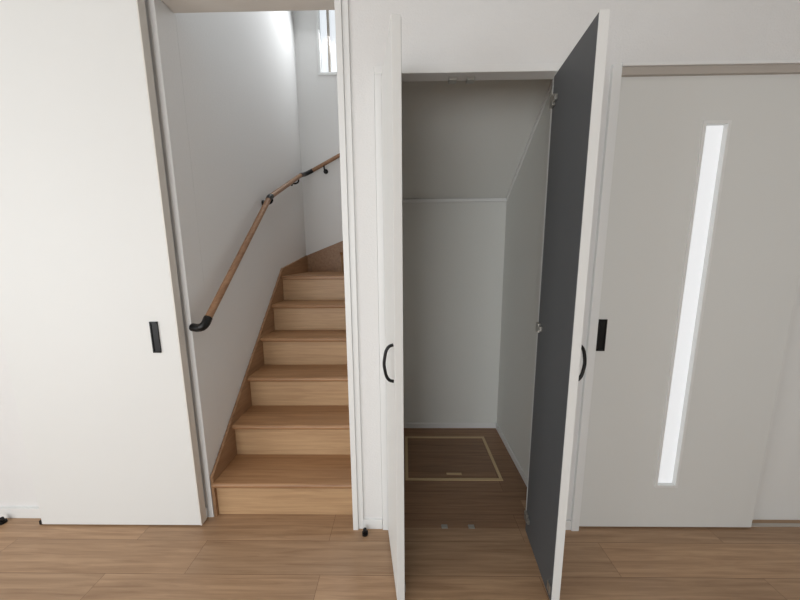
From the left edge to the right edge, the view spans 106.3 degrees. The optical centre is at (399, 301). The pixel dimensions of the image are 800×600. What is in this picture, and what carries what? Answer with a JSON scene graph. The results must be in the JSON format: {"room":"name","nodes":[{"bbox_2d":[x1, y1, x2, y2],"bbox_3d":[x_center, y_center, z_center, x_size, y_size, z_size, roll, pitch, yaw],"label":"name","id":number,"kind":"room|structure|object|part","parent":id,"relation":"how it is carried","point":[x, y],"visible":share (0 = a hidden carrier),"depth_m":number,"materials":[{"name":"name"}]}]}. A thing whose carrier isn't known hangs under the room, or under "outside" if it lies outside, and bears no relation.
{"room":"living room","nodes":[
{"label":"living room","id":0,"kind":"room"},
{"bbox_2d":[0,0,220,516],"bbox_3d":[-1.978,-0.173,1.399,2.050,2.550,0.115,0,9,1],"label":"wall","id":1,"kind":"structure","parent":0,"point":[17,489],"depth_m":1.39,"materials":[{"name":"white paint"}]},
{"bbox_2d":[0,0,206,525],"bbox_3d":[-1.373,-0.072,1.309,0.796,2.352,0.038,0,9,1],"label":"leaf","id":2,"kind":"object","parent":1,"relation":"hanging from","point":[84,267],"depth_m":1.29,"materials":[{"name":"white wood"}]},
{"bbox_3d":[-1.077,0.155,1.324,0.034,0.140,0.007,0,9,1],"label":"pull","id":3,"kind":"part","parent":2,"relation":"part of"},
{"bbox_3d":[-1.077,0.155,1.324,0.034,0.140,0.007,0,9,1],"label":"plate","id":4,"kind":"part","parent":2,"relation":"part of","materials":[{"name":"black metal"}]},
{"bbox_2d":[149,322,161,352],"bbox_3d":[-1.077,0.155,1.321,0.034,0.140,0.006,0,9,1],"label":"pull lip","id":5,"kind":"object","parent":2,"relation":"attached to","point":[158,336],"depth_m":1.32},
{"bbox_3d":[-0.978,-0.074,1.304,0.006,2.352,0.037,0,9,1],"label":"edge strip","id":6,"kind":"part","parent":2,"relation":"part of","materials":[{"name":"white wood"}]},
{"bbox_2d":[0,507,207,517],"bbox_3d":[-1.984,1.069,1.525,2.020,0.055,0.013,0,9,1],"label":"baseboard","id":7,"kind":"structure","parent":1,"relation":"attached to","point":[6,512],"depth_m":1.52,"materials":[{"name":"white wood"}]},
{"bbox_2d":[162,0,334,12],"bbox_3d":[-0.589,-1.220,1.195,0.745,0.010,0.145,0,9,1],"label":"header","id":8,"kind":"object","parent":1,"relation":"attached to","point":[176,6],"depth_m":1.24,"materials":[{"name":"white paint"}]},
{"bbox_2d":[334,0,363,529],"bbox_3d":[-0.209,-0.094,1.287,0.050,2.400,0.057,0,9,1],"label":"trim","id":9,"kind":"structure","parent":1,"relation":"attached to","point":[341,6],"depth_m":1.24,"materials":[{"name":"white wood"}]},
{"bbox_2d":[381,13,404,599],"bbox_3d":[-0.045,0.144,1.128,0.065,1.955,0.308,-2,9,-9],"label":"leaf","id":10,"kind":"object","parent":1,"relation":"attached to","point":[391,91],"depth_m":1.01,"materials":[{"name":"white wood"}]},
{"bbox_3d":[-0.039,0.209,1.017,0.040,0.140,0.011,-2,9,-9],"label":"handle","id":11,"kind":"part","parent":10,"relation":"part of","materials":[{"name":"black metal"}]},
{"bbox_2d":[401,61,404,558],"bbox_3d":[-0.013,0.143,1.134,0.002,1.947,0.302,-2,9,-9],"label":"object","id":12,"kind":"structure","parent":10,"relation":"attached to","point":[401,61],"depth_m":0.93,"materials":[{"name":"grey"}]},
{"bbox_2d":[448,76,474,83],"bbox_3d":[0.140,-0.867,1.175,0.300,0.013,0.030,0,9,1],"label":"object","id":13,"kind":"structure","parent":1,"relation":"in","point":[470,79],"depth_m":1.16,"materials":[{"name":"silver metal"}]},
{"bbox_2d":[175,11,305,443],"bbox_3d":[-1.009,-1.220,2.073,0.120,4.400,1.560,0,9,1],"label":"wall","id":14,"kind":"structure","parent":0,"point":[238,69],"depth_m":1.79,"materials":[{"name":"white paint"}]},
{"bbox_2d":[189,153,339,331],"bbox_3d":[-0.839,-0.695,2.139,0.558,1.408,1.765,3,9,20],"label":"handrail","id":15,"kind":"object","parent":14,"relation":"attached to","point":[206,321],"visible":0.99,"depth_m":1.69,"materials":[{"name":"brown wood"}]},
{"bbox_3d":[-0.884,-0.306,1.698,0.033,0.719,0.796,0,9,1],"label":"rail","id":16,"kind":"part","parent":15,"relation":"part of","materials":[{"name":"brown wood"}]},
{"bbox_3d":[-0.878,-0.915,2.341,0.033,0.344,0.694,0,9,1],"label":"rail","id":17,"kind":"part","parent":15,"relation":"part of","materials":[{"name":"brown wood"}]},
{"bbox_3d":[-0.557,-1.355,2.770,0.550,0.299,0.033,0,9,1],"label":"rail","id":18,"kind":"part","parent":15,"relation":"part of","materials":[{"name":"brown wood"}]},
{"bbox_2d":[293,10,342,254],"bbox_3d":[0.128,-1.353,2.887,2.370,4.400,0.120,0,9,1],"label":"wall","id":19,"kind":"structure","parent":0,"point":[317,95],"depth_m":2.81,"materials":[{"name":"white paint"}]},
{"bbox_2d":[315,10,336,75],"bbox_3d":[-0.447,-2.472,2.691,0.600,0.820,0.065,0,9,1],"label":"frame","id":20,"kind":"object","parent":19,"relation":"attached to","point":[317,12],"visible":0.35,"depth_m":2.71,"materials":[{"name":"white"}]},
{"bbox_2d":[320,10,336,71],"bbox_3d":[-0.446,-2.476,2.715,0.550,0.770,0.005,0,9,1],"label":"glass","id":21,"kind":"object","parent":19,"relation":"attached to","point":[323,22],"visible":0.11,"depth_m":2.73,"materials":[{"name":"grey"}]},
{"bbox_2d":[348,0,382,526],"bbox_3d":[-0.152,-0.170,1.282,0.115,2.550,0.042,0,9,1],"label":"pier","id":22,"kind":"object","parent":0,"point":[360,11],"depth_m":1.25,"materials":[{"name":"white paint"}]},
{"bbox_2d":[0,428,799,599],"bbox_3d":[-0.070,1.438,-0.421,5.900,0.126,5.530,0,9,1],"label":"floor","id":23,"kind":"structure","parent":0,"point":[229,556],"depth_m":1.32,"materials":[{"name":"brown wood"}]},
{"bbox_2d":[0,517,7,524],"bbox_3d":[-1.979,1.086,1.494,0.028,0.032,0.027,0,9,1],"label":"stopper","id":24,"kind":"object","parent":23,"relation":"on","point":[3,520],"visible":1,"depth_m":1.49,"materials":[{"name":"black rubber"}]},
{"bbox_2d":[210,241,352,516],"bbox_3d":[-0.556,0.171,2.216,0.761,1.600,1.682,0,9,1],"label":"staircase","id":25,"kind":"structure","parent":23,"relation":"on","point":[285,447],"depth_m":1.79,"materials":[{"name":"brown wood"}]},
{"bbox_2d":[362,527,367,536],"bbox_3d":[-0.165,1.083,1.418,0.028,0.032,0.027,0,9,1],"label":"stopper","id":26,"kind":"object","parent":23,"relation":"on","point":[365,531],"visible":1,"depth_m":1.41,"materials":[{"name":"black rubber"}]},
{"bbox_3d":[0.325,1.033,1.805,0.090,0.002,0.015,0,9,1],"label":"lid handle","id":27,"kind":"part","parent":23,"relation":"part of","materials":[{"name":"beige metal"}]},
{"bbox_2d":[751,523,799,526],"bbox_3d":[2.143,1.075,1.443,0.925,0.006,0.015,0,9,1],"label":"baseboard","id":28,"kind":"structure","parent":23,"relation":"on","point":[753,524],"depth_m":1.44,"materials":[{"name":"white wood"}]},
{"bbox_2d":[402,202,505,422],"bbox_3d":[0.601,-1.229,2.050,1.400,4.400,0.180,0,9,1],"label":"wall","id":29,"kind":"structure","parent":0,"point":[453,252],"depth_m":2.16,"materials":[{"name":"white paint"}]},
{"bbox_2d":[402,198,506,202],"bbox_3d":[0.314,-0.688,2.036,0.820,0.020,0.018,0,9,1],"label":"ledge","id":30,"kind":"object","parent":29,"relation":"attached to","point":[480,199],"visible":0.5,"depth_m":2.03,"materials":[{"name":"white"}]},
{"bbox_2d":[404,423,527,485],"bbox_3d":[0.321,1.003,1.890,0.820,0.040,0.818,0,9,1],"label":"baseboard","id":31,"kind":"structure","parent":29,"relation":"attached to","point":[406,425],"depth_m":2.28,"materials":[{"name":"white wood"}]},
{"bbox_2d":[402,79,551,198],"bbox_3d":[0.306,-0.980,1.587,0.820,0.692,0.818,0,9,1],"label":"ceiling","id":32,"kind":"structure","parent":0,"point":[461,140],"depth_m":1.63,"materials":[{"name":"white paint"}]},
{"bbox_2d":[373,0,625,519],"bbox_3d":[0.374,-0.182,1.338,0.935,2.550,0.170,0,9,1],"label":"wall","id":33,"kind":"structure","parent":0,"point":[433,32],"depth_m":1.13,"materials":[{"name":"white paint"}]},
{"bbox_2d":[497,89,551,477],"bbox_3d":[0.782,-0.191,1.701,0.120,2.450,0.818,0,9,1],"label":"wall","id":34,"kind":"structure","parent":0,"point":[525,204],"depth_m":1.77,"materials":[{"name":"white paint"}]},
{"bbox_2d":[374,63,562,529],"bbox_3d":[0.274,0.094,1.310,0.728,2.013,0.056,0,9,1],"label":"trim","id":35,"kind":"structure","parent":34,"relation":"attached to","point":[518,71],"depth_m":1.18,"materials":[{"name":"white wood"}]},
{"bbox_2d":[506,79,552,199],"bbox_3d":[0.712,-0.922,1.585,0.008,0.612,0.808,0,9,1],"label":"trim","id":36,"kind":"structure","parent":34,"relation":"attached to","point":[551,83],"depth_m":1.63,"materials":[{"name":"white"}]},
{"bbox_2d":[524,9,610,599],"bbox_3d":[0.598,0.140,1.120,0.078,1.955,0.308,0,9,6],"label":"leaf","id":37,"kind":"object","parent":34,"relation":"attached to","point":[604,14],"depth_m":0.94,"materials":[{"name":"white wood"}]},
{"bbox_3d":[0.585,0.998,1.383,0.011,0.040,0.049,0,9,6],"label":"hinge","id":38,"kind":"part","parent":37,"relation":"part of","materials":[{"name":"silver metal"}]},
{"bbox_3d":[0.578,0.108,1.247,0.011,0.040,0.049,0,9,6],"label":"hinge","id":39,"kind":"part","parent":37,"relation":"part of","materials":[{"name":"silver metal"}]},
{"bbox_3d":[0.571,-0.752,1.115,0.011,0.040,0.049,0,9,6],"label":"hinge","id":40,"kind":"part","parent":37,"relation":"part of","materials":[{"name":"silver metal"}]},
{"bbox_2d":[525,13,598,599],"bbox_3d":[0.572,0.140,1.124,0.002,1.947,0.302,0,9,6],"label":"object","id":41,"kind":"structure","parent":37,"relation":"attached to","point":[573,82],"depth_m":1.08,"materials":[{"name":"grey wood"}]},
{"bbox_2d":[547,580,550,594],"bbox_3d":[0.563,1.079,1.135,0.005,0.035,0.025,0,9,5],"label":"door catch","id":42,"kind":"object","parent":41,"relation":"attached to","point":[548,583],"visible":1,"depth_m":1.13,"materials":[{"name":"silver metal"}]},
{"bbox_3d":[0.606,0.205,1.009,0.040,0.140,0.011,0,9,6],"label":"handle","id":43,"kind":"part","parent":37,"relation":"part of","materials":[{"name":"black metal"}]},
{"bbox_2d":[571,64,622,530],"bbox_3d":[0.825,0.094,1.309,0.035,2.005,0.069,0,9,1],"label":"door jamb","id":44,"kind":"object","parent":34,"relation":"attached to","point":[616,69],"depth_m":1.25,"materials":[{"name":"white wood"}]},
{"bbox_2d":[621,0,799,519],"bbox_3d":[1.869,-0.191,1.316,2.055,2.550,0.170,0,9,1],"label":"wall","id":45,"kind":"structure","parent":0,"point":[654,30],"depth_m":1.12,"materials":[{"name":"white paint"}]},
{"bbox_2d":[364,519,570,529],"bbox_3d":[0.320,1.067,1.440,0.990,0.050,0.008,0,9,1],"label":"baseboard","id":46,"kind":"structure","parent":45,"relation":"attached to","point":[368,523],"depth_m":1.44,"materials":[{"name":"white wood"}]},
{"bbox_2d":[579,74,799,526],"bbox_3d":[1.256,0.105,1.305,0.824,1.962,0.038,0,9,1],"label":"leaf","id":47,"kind":"object","parent":45,"relation":"attached to","point":[754,275],"depth_m":1.27,"materials":[{"name":"white wood"}]},
{"bbox_2d":[596,319,607,350],"bbox_3d":[0.872,0.144,1.297,0.034,0.140,0.006,0,9,1],"label":"pull lip","id":48,"kind":"object","parent":47,"relation":"attached to","point":[600,320],"depth_m":1.29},
{"bbox_3d":[0.872,0.143,1.300,0.034,0.140,0.007,0,9,1],"label":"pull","id":49,"kind":"part","parent":47,"relation":"part of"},
{"bbox_3d":[0.872,0.143,1.300,0.034,0.140,0.007,0,9,1],"label":"plate","id":50,"kind":"part","parent":47,"relation":"part of","materials":[{"name":"black metal"}]},
{"bbox_2d":[654,120,731,487],"bbox_3d":[1.237,0.080,1.300,0.107,1.590,0.040,0,9,1],"label":"glass panel","id":51,"kind":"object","parent":47,"relation":"attached to","point":[726,124],"depth_m":1.28,"materials":[{"name":"white glass"}]},
{"bbox_3d":[1.237,0.080,1.301,0.083,1.566,0.004,0,9,1],"label":"glass","id":52,"kind":"part","parent":51,"relation":"part of","materials":[{"name":"white glass"}]},
{"bbox_2d":[622,59,799,76],"bbox_3d":[1.863,-0.888,1.143,2.055,0.040,0.070,0,9,1],"label":"door frame","id":53,"kind":"structure","parent":45,"relation":"attached to","point":[785,66],"depth_m":1.13,"materials":[{"name":"white wood"}]},
{"bbox_3d":[1.863,-0.888,1.143,2.055,0.040,0.070,0,9,1],"label":"rail","id":54,"kind":"part","parent":53,"relation":"part of","materials":[{"name":"beige wood"}]}
]}

